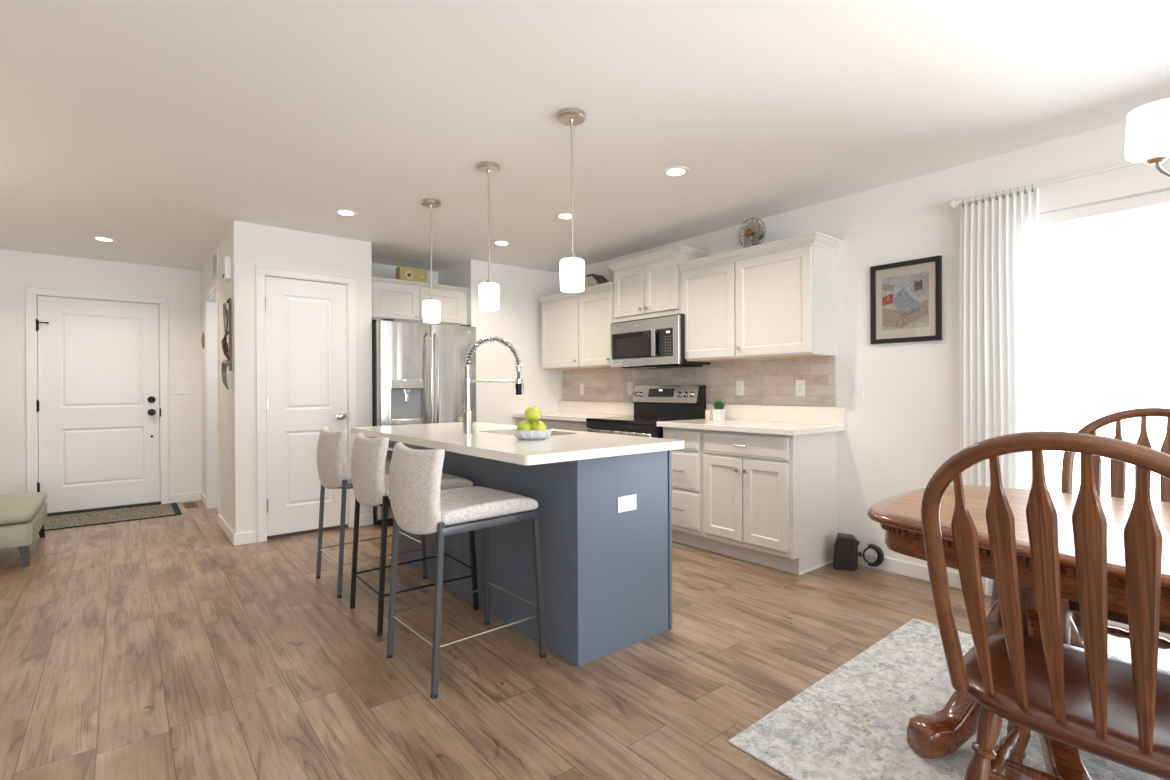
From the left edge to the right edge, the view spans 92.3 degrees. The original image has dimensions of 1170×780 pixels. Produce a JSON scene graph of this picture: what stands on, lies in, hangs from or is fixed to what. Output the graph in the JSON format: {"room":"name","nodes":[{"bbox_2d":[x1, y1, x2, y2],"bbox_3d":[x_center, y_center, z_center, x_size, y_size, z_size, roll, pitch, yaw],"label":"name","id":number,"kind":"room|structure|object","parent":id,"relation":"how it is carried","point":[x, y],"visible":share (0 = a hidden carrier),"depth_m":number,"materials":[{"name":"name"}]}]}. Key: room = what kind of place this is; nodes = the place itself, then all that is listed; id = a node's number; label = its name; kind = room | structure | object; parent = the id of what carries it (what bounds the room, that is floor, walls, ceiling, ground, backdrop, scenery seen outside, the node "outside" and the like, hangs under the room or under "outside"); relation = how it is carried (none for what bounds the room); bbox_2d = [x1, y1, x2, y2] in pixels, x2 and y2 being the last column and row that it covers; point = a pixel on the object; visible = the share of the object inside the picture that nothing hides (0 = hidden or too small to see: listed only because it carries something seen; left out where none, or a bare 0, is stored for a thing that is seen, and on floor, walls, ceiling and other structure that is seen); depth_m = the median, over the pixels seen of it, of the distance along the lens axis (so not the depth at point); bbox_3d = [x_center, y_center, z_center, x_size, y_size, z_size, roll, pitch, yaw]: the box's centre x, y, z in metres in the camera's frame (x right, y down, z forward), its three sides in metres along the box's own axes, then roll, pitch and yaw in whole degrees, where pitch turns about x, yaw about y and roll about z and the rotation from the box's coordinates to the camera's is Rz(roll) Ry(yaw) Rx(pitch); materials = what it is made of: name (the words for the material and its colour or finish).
{"room":"kitchen dining area","nodes":[
{"label":"kitchen dining area","id":0,"kind":"room"},
{"bbox_2d":[0,249,201,498],"bbox_3d":[-4.422,-0.047,5.792,6.935,2.440,0.130,0,0,-39],"label":"wall","id":1,"kind":"structure","parent":0,"point":[18,269],"depth_m":5.48,"materials":[{"name":"paint"}]},
{"bbox_2d":[25,286,169,503],"bbox_3d":[-4.733,0.111,5.510,1.048,2.128,0.129,0,0,-39],"label":"trim","id":2,"kind":"structure","parent":1,"relation":"attached to","point":[31,292],"depth_m":5.30,"materials":[{"name":"white paint"}]},
{"bbox_2d":[36,296,160,512],"bbox_3d":[-4.705,0.136,5.470,0.928,2.022,0.111,0,0,-39],"label":"door","id":3,"kind":"structure","parent":1,"relation":"in","point":[97,404],"depth_m":5.46,"materials":[{"name":"white paint"}]},
{"bbox_2d":[47,502,160,515],"bbox_3d":[-4.734,1.162,5.519,0.912,0.026,0.132,0,0,-39],"label":"trim","id":4,"kind":"structure","parent":1,"relation":"attached to","point":[150,503],"depth_m":5.47,"materials":[{"name":"black plastic"}]},
{"bbox_2d":[172,383,191,393],"bbox_3d":[-4.209,-0.016,5.875,0.162,0.115,0.013,0,0,-39],"label":"light switch","id":5,"kind":"object","parent":1,"relation":"attached to","point":[178,388],"visible":1,"depth_m":5.88,"materials":[{"name":"white plastic"}]},
{"bbox_2d":[170,492,200,502],"bbox_3d":[-5.560,1.137,4.760,3.853,0.088,0.014,0,0,-39],"label":"baseboard","id":6,"kind":"structure","parent":1,"relation":"attached to","point":[186,497],"depth_m":5.88,"materials":[{"name":"white paint"}]},
{"bbox_2d":[201,221,253,533],"bbox_3d":[-3.310,-0.051,5.142,0.120,2.440,2.287,0,0,-39],"label":"wall","id":7,"kind":"structure","parent":0,"point":[236,402],"depth_m":4.28,"materials":[{"name":"paint"}]},
{"bbox_2d":[201,333,204,348],"bbox_3d":[-3.929,-0.504,5.778,0.023,0.165,0.110,0,0,-39],"label":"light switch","id":8,"kind":"object","parent":7,"relation":"attached to","point":[203,337],"visible":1,"depth_m":5.75,"materials":[{"name":"white plastic"}]},
{"bbox_2d":[206,290,217,508],"bbox_3d":[-3.421,0.144,5.279,0.136,2.050,0.799,0,0,-39],"label":"door","id":9,"kind":"structure","parent":7,"relation":"attached to","point":[211,303],"depth_m":5.56,"materials":[{"name":"white paint"}]},
{"bbox_2d":[205,280,219,514],"bbox_3d":[-3.472,0.107,5.237,0.012,2.125,0.950,0,0,-39],"label":"trim","id":10,"kind":"structure","parent":7,"relation":"attached to","point":[215,285],"depth_m":4.88,"materials":[{"name":"paint"}]},
{"bbox_2d":[211,249,217,279],"bbox_3d":[-3.331,-1.126,5.057,0.009,0.210,0.400,0,0,-39],"label":"air vent","id":11,"kind":"object","parent":7,"relation":"in","point":[216,251],"visible":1,"depth_m":5.06,"materials":[{"name":"white metal"}]},
{"bbox_2d":[201,492,235,545],"bbox_3d":[-3.347,1.125,5.092,0.014,0.088,2.287,0,0,-39],"label":"baseboard","id":12,"kind":"structure","parent":7,"relation":"attached to","point":[225,527],"depth_m":4.59,"materials":[{"name":"white paint"}]},
{"bbox_2d":[221,298,231,388],"bbox_3d":[-2.726,-0.343,4.265,0.054,0.678,0.251,0,0,-39],"label":"wall ornament","id":13,"kind":"object","parent":7,"relation":"attached to","point":[227,351],"visible":1,"depth_m":4.22,"materials":[{"name":"brown metal"}]},
{"bbox_2d":[222,256,231,280],"bbox_3d":[-2.772,-0.937,4.351,0.046,0.170,0.150,0,0,-39],"label":"door chime","id":14,"kind":"object","parent":7,"relation":"attached to","point":[226,261],"visible":1,"depth_m":4.30,"materials":[{"name":"white plastic"}]},
{"bbox_2d":[252,223,372,530],"bbox_3d":[-2.228,-0.055,4.629,0.899,2.440,0.120,0,0,-39],"label":"wall","id":15,"kind":"structure","parent":0,"point":[277,247],"depth_m":4.65,"materials":[{"name":"paint"}]},
{"bbox_2d":[236,514,372,545],"bbox_3d":[-2.226,1.121,4.543,1.019,0.088,0.014,0,0,-39],"label":"baseboard","id":16,"kind":"structure","parent":15,"relation":"attached to","point":[247,537],"depth_m":4.28,"materials":[{"name":"white paint"}]},
{"bbox_2d":[255,265,356,541],"bbox_3d":[-2.262,0.104,4.582,0.744,2.122,0.129,0,0,-39],"label":"trim","id":17,"kind":"structure","parent":15,"relation":"attached to","point":[261,272],"depth_m":4.35,"materials":[{"name":"white paint"}]},
{"bbox_2d":[267,524,346,538],"bbox_3d":[-2.279,1.150,4.612,0.620,0.030,0.060,0,0,-39],"label":"trim","id":18,"kind":"structure","parent":15,"relation":"attached to","point":[332,527],"depth_m":4.55,"materials":[{"name":"grey wood"}]},
{"bbox_2d":[265,276,349,535],"bbox_3d":[-2.235,0.125,4.540,0.634,2.020,0.112,0,0,-39],"label":"door","id":19,"kind":"structure","parent":15,"relation":"in","point":[306,321],"depth_m":4.53,"materials":[{"name":"white paint"}]},
{"bbox_2d":[371,263,437,283],"bbox_3d":[-2.310,-0.057,5.598,2.002,2.440,0.120,0,0,-39],"label":"wall","id":20,"kind":"structure","parent":0,"point":[378,270],"depth_m":5.77,"materials":[{"name":"paint"}]},
{"bbox_2d":[372,276,468,324],"bbox_3d":[-1.738,-0.818,5.508,0.979,0.376,0.668,0,0,-39],"label":"upper cabinet","id":21,"kind":"object","parent":20,"relation":"attached to","point":[396,299],"visible":0.52,"depth_m":5.23,"materials":[{"name":"white paint"}]},
{"bbox_2d":[396,266,426,282],"bbox_3d":[-1.658,-1.085,5.388,0.270,0.155,0.114,0,0,-39],"label":"radio","id":22,"kind":"object","parent":21,"relation":"on","point":[402,273],"visible":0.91,"depth_m":5.34,"materials":[{"name":"yellow metal"}]},
{"bbox_2d":[438,260,482,422],"bbox_3d":[-1.307,-0.063,5.860,0.120,2.440,0.750,0,0,-39],"label":"wall","id":23,"kind":"structure","parent":0,"point":[468,274],"depth_m":5.59,"materials":[{"name":"paint"}]},
{"bbox_2d":[482,261,559,425],"bbox_3d":[-0.690,-0.066,5.960,0.960,2.440,0.120,0,0,-39],"label":"wall","id":24,"kind":"structure","parent":0,"point":[517,320],"depth_m":5.86,"materials":[{"name":"paint"}]},
{"bbox_2d":[0,0,1169,272],"bbox_3d":[-1.139,-1.323,1.802,7.185,0.100,10.467,0,0,-39],"label":"ceiling","id":25,"kind":"structure","parent":0,"point":[151,127],"depth_m":2.56,"materials":[{"name":"paint"}]},
{"bbox_2d":[91,236,115,241],"bbox_3d":[-4.035,-1.263,4.716,0.160,0.007,0.160,0,0,-39],"label":"recessed light","id":26,"kind":"object","parent":25,"relation":"in","point":[105,239],"visible":1,"depth_m":4.71,"materials":[{"name":"white paint"}]},
{"bbox_2d":[334,209,357,216],"bbox_3d":[-1.718,-1.273,4.043,0.160,0.007,0.160,0,0,-39],"label":"recessed light","id":27,"kind":"object","parent":25,"relation":"in","point":[343,212],"visible":1,"depth_m":4.03,"materials":[{"name":"white"}]},
{"bbox_2d":[421,199,440,322],"bbox_3d":[-1.045,-0.870,3.823,0.132,0.818,0.132,0,0,-39],"label":"pendant lamp","id":28,"kind":"object","parent":25,"relation":"hanging from","point":[431,307],"visible":1,"depth_m":3.79,"materials":[{"name":"white glass"}]},
{"bbox_2d":[477,162,499,310],"bbox_3d":[-0.550,-0.871,3.216,0.132,0.818,0.132,0,0,-39],"label":"pendant lamp","id":29,"kind":"object","parent":25,"relation":"hanging from","point":[489,292],"visible":1,"depth_m":3.18,"materials":[{"name":"silver metal"}]},
{"bbox_2d":[492,241,510,245],"bbox_3d":[-0.729,-1.280,4.909,0.160,0.007,0.160,0,0,-39],"label":"recessed light","id":30,"kind":"object","parent":25,"relation":"in","point":[499,243],"visible":1,"depth_m":4.91,"materials":[{"name":"white"}]},
{"bbox_2d":[555,213,576,219],"bbox_3d":[-0.141,-1.281,4.150,0.160,0.007,0.160,0,0,-39],"label":"recessed light","id":31,"kind":"object","parent":25,"relation":"in","point":[567,216],"visible":0.88,"depth_m":4.15,"materials":[{"name":"white"}]},
{"bbox_2d":[557,108,585,292],"bbox_3d":[-0.061,-0.872,2.619,0.132,0.818,0.132,0,0,-39],"label":"pendant lamp","id":32,"kind":"object","parent":25,"relation":"hanging from","point":[572,269],"visible":1,"depth_m":2.58,"materials":[{"name":"white glass"}]},
{"bbox_2d":[662,166,689,176],"bbox_3d":[0.535,-1.282,3.307,0.160,0.007,0.160,0,0,-39],"label":"recessed light","id":33,"kind":"object","parent":25,"relation":"in","point":[677,171],"visible":1,"depth_m":3.30,"materials":[{"name":"white"}]},
{"bbox_2d":[1125,99,1169,176],"bbox_3d":[1.825,-0.876,1.347,0.729,0.820,0.757,0,0,-39],"label":"chandelier","id":34,"kind":"object","parent":25,"relation":"hanging from","point":[1147,140],"visible":1,"depth_m":1.52,"materials":[{"name":"silver metal"}]},
{"bbox_2d":[1146,152,1167,164],"bbox_3d":[1.567,-0.643,1.541,0.044,0.045,0.044,0,0,-39],"label":"socket","id":35,"kind":"object","parent":34,"relation":"attached to","point":[1155,158],"depth_m":1.53,"materials":[{"name":"brown metal"}]},
{"bbox_2d":[0,500,1169,779],"bbox_3d":[-1.127,1.217,1.808,7.185,0.100,10.467,0,0,-39],"label":"floor","id":36,"kind":"structure","parent":0,"point":[159,648],"depth_m":2.38,"materials":[{"name":"brown wood"}]},
{"bbox_2d":[0,492,46,566],"bbox_3d":[-4.187,0.986,3.993,0.467,0.380,1.025,0,0,-39],"label":"storage bench","id":37,"kind":"object","parent":36,"relation":"on","point":[23,516],"visible":1,"depth_m":3.75,"materials":[{"name":"green fabric"}]},
{"bbox_2d":[44,503,181,530],"bbox_3d":[-4.444,1.169,5.187,1.138,0.009,0.690,0,0,-39],"label":"mat","id":38,"kind":"object","parent":36,"relation":"on","point":[64,521],"visible":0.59,"depth_m":5.19,"materials":[{"name":"grey fabric"}]},
{"bbox_2d":[183,502,198,507],"bbox_3d":[-4.002,1.167,5.706,0.110,0.007,0.300,0,0,-39],"label":"floor vent","id":39,"kind":"object","parent":36,"relation":"in","point":[191,504],"visible":1,"depth_m":5.67,"materials":[{"name":"brown metal"}]},
{"bbox_2d":[316,427,426,597],"bbox_3d":[-1.336,0.696,3.471,0.549,0.936,0.485,0,0,-40],"label":"bar stool","id":40,"kind":"object","parent":36,"relation":"on","point":[333,473],"visible":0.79,"depth_m":3.23,"materials":[{"name":"grey fabric"}]},
{"bbox_2d":[350,433,478,635],"bbox_3d":[-0.925,0.695,2.983,0.549,0.936,0.485,0,0,-39],"label":"bar stool","id":41,"kind":"object","parent":36,"relation":"on","point":[370,482],"visible":0.8,"depth_m":2.77,"materials":[{"name":"grey fabric"}]},
{"bbox_2d":[372,319,475,525],"bbox_3d":[-1.614,0.278,5.298,0.905,1.765,0.957,0,0,-39],"label":"refrigerator","id":42,"kind":"object","parent":36,"relation":"on","point":[418,370],"visible":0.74,"depth_m":4.91,"materials":[{"name":"silver metal"}]},
{"bbox_2d":[387,442,545,698],"bbox_3d":[-0.533,0.695,2.444,0.549,0.936,0.485,0,0,-41],"label":"bar stool","id":43,"kind":"object","parent":36,"relation":"on","point":[419,506],"visible":1,"depth_m":2.28,"materials":[{"name":"grey fabric"}]},
{"bbox_2d":[395,441,671,666],"bbox_3d":[-0.439,0.722,3.329,0.614,0.875,2.033,0,0,-39],"label":"kitchen island","id":44,"kind":"object","parent":36,"relation":"on","point":[606,572],"visible":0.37,"depth_m":2.56,"materials":[{"name":"blue wood"}]},
{"bbox_2d":[351,422,683,464],"bbox_3d":[-0.544,0.265,3.235,0.917,0.038,2.131,0,0,-39],"label":"island countertop","id":45,"kind":"structure","parent":44,"relation":"on","point":[493,441],"depth_m":2.66,"materials":[{"name":"white stone"}]},
{"bbox_2d":[458,336,523,433],"bbox_3d":[-0.544,-0.037,3.305,0.427,0.565,0.078,0,0,-39],"label":"spring faucet","id":46,"kind":"object","parent":45,"relation":"on","point":[467,418],"visible":1,"depth_m":3.19,"materials":[{"name":"silver metal"}]},
{"bbox_2d":[512,428,551,439],"bbox_3d":[-0.266,0.221,2.818,0.197,0.050,0.197,0,0,-39],"label":"glass bowl","id":47,"kind":"object","parent":45,"relation":"on","point":[519,434],"visible":0.92,"depth_m":2.74,"materials":[{"name":"white"}]},
{"bbox_2d":[517,421,531,430],"bbox_3d":[-0.297,0.191,2.790,0.083,0.078,0.083,0,0,-11],"label":"apple","id":48,"kind":"object","parent":47,"relation":"in","point":[524,425],"visible":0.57,"depth_m":2.76,"materials":[{"name":"green food"}]},
{"bbox_2d":[524,406,540,421],"bbox_3d":[-0.263,0.119,2.819,0.083,0.079,0.083,0,0,-9],"label":"apple","id":49,"kind":"object","parent":48,"relation":"on","point":[533,414],"visible":0.98,"depth_m":2.79,"materials":[{"name":"green food"}]},
{"bbox_2d":[531,421,546,430],"bbox_3d":[-0.229,0.192,2.781,0.082,0.078,0.083,0,0,-16],"label":"apple","id":50,"kind":"object","parent":47,"relation":"in","point":[537,425],"visible":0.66,"depth_m":2.75,"materials":[{"name":"green food"}]},
{"bbox_2d":[617,494,636,512],"bbox_3d":[0.191,0.510,2.531,0.115,0.070,0.008,0,0,-39],"label":"wall outlet","id":51,"kind":"object","parent":44,"relation":"attached to","point":[629,502],"visible":1,"depth_m":2.53,"materials":[{"name":"white plastic"}]},
{"bbox_2d":[622,501,626,507],"bbox_3d":[0.175,0.511,2.518,0.032,0.032,0.008,0,0,-39],"label":"socket","id":52,"kind":"object","parent":51,"relation":"attached to","point":[624,503],"depth_m":2.52,"materials":[{"name":"grey plastic"}]},
{"bbox_2d":[628,499,633,505],"bbox_3d":[0.206,0.510,2.544,0.032,0.032,0.008,0,0,-39],"label":"socket","id":53,"kind":"object","parent":51,"relation":"attached to","point":[630,501],"depth_m":2.54,"materials":[{"name":"grey plastic"}]},
{"bbox_2d":[517,417,589,431],"bbox_3d":[-0.125,0.715,5.548,0.617,0.874,1.222,0,0,-39],"label":"base cabinet","id":54,"kind":"object","parent":36,"relation":"on","point":[553,424],"visible":0.06,"depth_m":5.21,"materials":[{"name":"white paint"}]},
{"bbox_2d":[512,401,633,421],"bbox_3d":[-0.130,0.197,5.544,0.623,0.158,1.230,0,0,-39],"label":"countertop","id":55,"kind":"structure","parent":54,"relation":"on","point":[567,410],"depth_m":5.56,"materials":[{"name":"white stone"}]},
{"bbox_2d":[586,385,705,437],"bbox_3d":[0.485,0.545,4.725,0.681,1.172,0.803,0,0,-39],"label":"range","id":56,"kind":"object","parent":36,"relation":"on","point":[653,404],"visible":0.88,"depth_m":4.73,"materials":[{"name":"black metal"}]},
{"bbox_2d":[586,416,691,424],"bbox_3d":[0.485,0.253,4.726,0.577,0.027,0.803,0,0,-39],"label":"cooktop","id":57,"kind":"object","parent":56,"relation":"in","point":[619,420],"depth_m":4.68,"materials":[{"name":"grey glass"}]},
{"bbox_2d":[663,427,708,550],"bbox_3d":[0.908,0.713,4.292,0.617,0.874,0.375,0,0,-39],"label":"base cabinet","id":58,"kind":"object","parent":36,"relation":"on","point":[687,518],"visible":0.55,"depth_m":4.07,"materials":[{"name":"white paint"}]},
{"bbox_2d":[702,430,836,574],"bbox_3d":[1.253,0.713,3.874,0.617,0.874,0.707,0,0,-39],"label":"base cabinet","id":59,"kind":"object","parent":36,"relation":"on","point":[769,500],"visible":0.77,"depth_m":3.65,"materials":[{"name":"white paint"}]},
{"bbox_2d":[657,404,844,435],"bbox_3d":[1.139,0.195,4.002,0.623,0.158,1.133,0,0,-39],"label":"countertop","id":60,"kind":"structure","parent":59,"relation":"on","point":[761,419],"depth_m":3.95,"materials":[{"name":"white stone"}]},
{"bbox_2d":[705,409,712,419],"bbox_3d":[0.999,0.195,4.507,0.070,0.079,0.070,0,0,-39],"label":"candle jar","id":61,"kind":"object","parent":60,"relation":"on","point":[708,412],"visible":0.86,"depth_m":4.48,"materials":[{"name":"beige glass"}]},
{"bbox_2d":[712,399,726,419],"bbox_3d":[1.052,0.150,4.396,0.122,0.170,0.134,0,0,32],"label":"potted grass","id":62,"kind":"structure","parent":60,"relation":"on","point":[718,412],"depth_m":4.37,"materials":[{"name":"white"}]},
{"bbox_2d":[712,409,725,419],"bbox_3d":[1.047,0.193,4.395,0.072,0.085,0.072,0,0,-39],"label":"pot","id":63,"kind":"object","parent":62,"relation":"attached to","point":[718,414],"depth_m":4.37,"materials":[{"name":"white ceramic"}]},
{"bbox_2d":[833,533,883,570],"bbox_3d":[1.750,1.042,3.602,0.294,0.212,0.114,0,0,23],"label":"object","id":64,"kind":"object","parent":36,"relation":"on","point":[845,556],"visible":1,"depth_m":3.58,"materials":[{"name":"grey plastic"}]},
{"bbox_2d":[729,618,1165,779],"bbox_3d":[1.812,1.148,1.411,1.520,0.010,2.378,0,0,-39],"label":"area rug","id":65,"kind":"object","parent":36,"relation":"on","point":[852,723],"visible":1,"depth_m":1.92,"materials":[{"name":"grey carpet"}]},
{"bbox_2d":[867,485,1169,779],"bbox_3d":[2.002,0.765,1.194,1.185,0.745,2.530,0,0,-39],"label":"dining table","id":66,"kind":"object","parent":65,"relation":"on","point":[938,734],"visible":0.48,"depth_m":1.74,"materials":[{"name":"brown wood"}]},
{"bbox_2d":[921,431,1169,779],"bbox_3d":[1.139,0.611,1.251,0.693,1.072,0.560,0,0,-39],"label":"chair","id":67,"kind":"object","parent":65,"relation":"on","point":[1088,699],"visible":1,"depth_m":1.15,"materials":[{"name":"brown wood"}]},
{"bbox_2d":[1061,407,1169,667],"bbox_3d":[1.960,0.605,1.969,0.693,1.072,0.560,0,0,-39],"label":"chair","id":68,"kind":"object","parent":65,"relation":"on","point":[1117,468],"visible":0.16,"depth_m":2.19,"materials":[{"name":"brown wood"}]},
{"bbox_2d":[559,121,1169,572],"bbox_3d":[1.590,-0.072,4.047,0.130,2.440,10.467,0,0,-39],"label":"wall","id":69,"kind":"structure","parent":0,"point":[905,425],"depth_m":3.47,"materials":[{"name":"paint"}]},
{"bbox_2d":[536,282,621,370],"bbox_3d":[-0.009,-0.591,5.601,0.357,0.762,1.159,0,0,-39],"label":"upper cabinet","id":70,"kind":"object","parent":69,"relation":"attached to","point":[575,326],"visible":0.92,"depth_m":5.45,"materials":[{"name":"white paint"}]},
{"bbox_2d":[586,274,607,285],"bbox_3d":[0.129,-1.050,5.521,0.152,0.166,0.180,0,0,-39],"label":"house ornament","id":71,"kind":"object","parent":70,"relation":"on","point":[593,279],"visible":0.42,"depth_m":5.49,"materials":[{"name":"beige"}]},
{"bbox_2d":[607,245,709,322],"bbox_3d":[0.610,-0.868,4.846,0.357,0.534,0.873,0,0,-39],"label":"upper cabinet","id":72,"kind":"object","parent":69,"relation":"attached to","point":[648,285],"visible":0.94,"depth_m":4.69,"materials":[{"name":"white paint"}]},
{"bbox_2d":[610,314,709,368],"bbox_3d":[0.612,-0.391,4.780,0.422,0.409,0.798,0,0,-39],"label":"microwave","id":73,"kind":"object","parent":72,"relation":"attached to","point":[654,342],"visible":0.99,"depth_m":4.60,"materials":[{"name":"silver metal"}]},
{"bbox_2d":[562,356,835,406],"bbox_3d":[0.726,-0.057,4.987,0.008,0.343,3.053,0,0,-39],"label":"backsplash","id":74,"kind":"structure","parent":69,"relation":"attached to","point":[770,381],"depth_m":4.45,"materials":[{"name":"tile"}]},
{"bbox_2d":[580,384,583,394],"bbox_3d":[-0.031,-0.009,5.894,0.008,0.115,0.070,0,0,-39],"label":"wall outlet","id":75,"kind":"object","parent":74,"relation":"attached to","point":[581,385],"visible":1,"depth_m":5.89,"materials":[{"name":"white plastic"}]},
{"bbox_2d":[628,382,632,393],"bbox_3d":[0.430,-0.015,5.334,0.008,0.115,0.070,0,0,-39],"label":"wall outlet","id":76,"kind":"object","parent":74,"relation":"attached to","point":[630,384],"visible":0.94,"depth_m":5.33,"materials":[{"name":"white plastic"}]},
{"bbox_2d":[736,381,743,395],"bbox_3d":[1.209,-0.014,4.387,0.008,0.115,0.070,0,0,-39],"label":"wall outlet","id":77,"kind":"object","parent":74,"relation":"attached to","point":[739,384],"visible":1,"depth_m":4.38,"materials":[{"name":"white plastic"}]},
{"bbox_2d":[795,380,804,395],"bbox_3d":[1.529,-0.015,3.998,0.008,0.115,0.070,0,0,-39],"label":"wall outlet","id":78,"kind":"object","parent":74,"relation":"attached to","point":[799,384],"visible":1,"depth_m":3.99,"materials":[{"name":"white plastic"}]},
{"bbox_2d":[677,231,842,361],"bbox_3d":[1.229,-0.613,4.096,0.357,0.772,1.149,0,0,-39],"label":"upper cabinet","id":79,"kind":"object","parent":69,"relation":"attached to","point":[777,299],"visible":0.98,"depth_m":3.87,"materials":[{"name":"white paint"}]},
{"bbox_2d":[738,217,765,247],"bbox_3d":[1.244,-1.127,4.115,0.157,0.256,0.227,0,0,-31],"label":"decorative plate","id":80,"kind":"object","parent":79,"relation":"on","point":[754,229],"visible":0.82,"depth_m":4.08,"materials":[{"name":"grey ceramic"}]},
{"bbox_2d":[852,380,862,397],"bbox_3d":[1.790,-0.007,3.692,0.013,0.115,0.070,0,0,-39],"label":"light switch","id":81,"kind":"object","parent":69,"relation":"attached to","point":[857,385],"visible":1,"depth_m":3.69,"materials":[{"name":"white plastic"}]},
{"bbox_2d":[870,255,941,343],"bbox_3d":[1.968,-0.543,3.462,0.023,0.497,0.403,0,0,-39],"label":"framed picture","id":82,"kind":"object","parent":69,"relation":"attached to","point":[906,296],"visible":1,"depth_m":3.45,"materials":[{"name":"paper"}]},
{"bbox_2d":[858,551,991,595],"bbox_3d":[3.249,1.101,1.928,0.014,0.088,4.850,0,0,-39],"label":"baseboard","id":83,"kind":"structure","parent":69,"relation":"attached to","point":[913,570],"depth_m":3.46,"materials":[{"name":"white paint"}]},
{"bbox_2d":[948,157,1168,208],"bbox_3d":[2.889,-1.059,2.276,0.106,0.052,2.488,0,0,-39],"label":"curtain rod","id":84,"kind":"object","parent":69,"relation":"attached to","point":[952,204],"visible":0.88,"depth_m":2.88,"materials":[{"name":"white paint"}]},
{"bbox_2d":[959,184,1044,595],"bbox_3d":[2.233,0.028,3.034,0.045,2.195,0.382,0,0,-39],"label":"curtain","id":85,"kind":"object","parent":84,"relation":"hanging from","point":[1001,370],"visible":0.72,"depth_m":3.02,"materials":[{"name":"white fabric"}]},
{"bbox_2d":[1039,190,1169,227],"bbox_3d":[2.967,0.099,2.384,0.060,2.068,1.810,0,0,-39],"label":"window blind","id":86,"kind":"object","parent":69,"relation":"in","point":[1157,199],"depth_m":2.79,"materials":[{"name":"white paint"}]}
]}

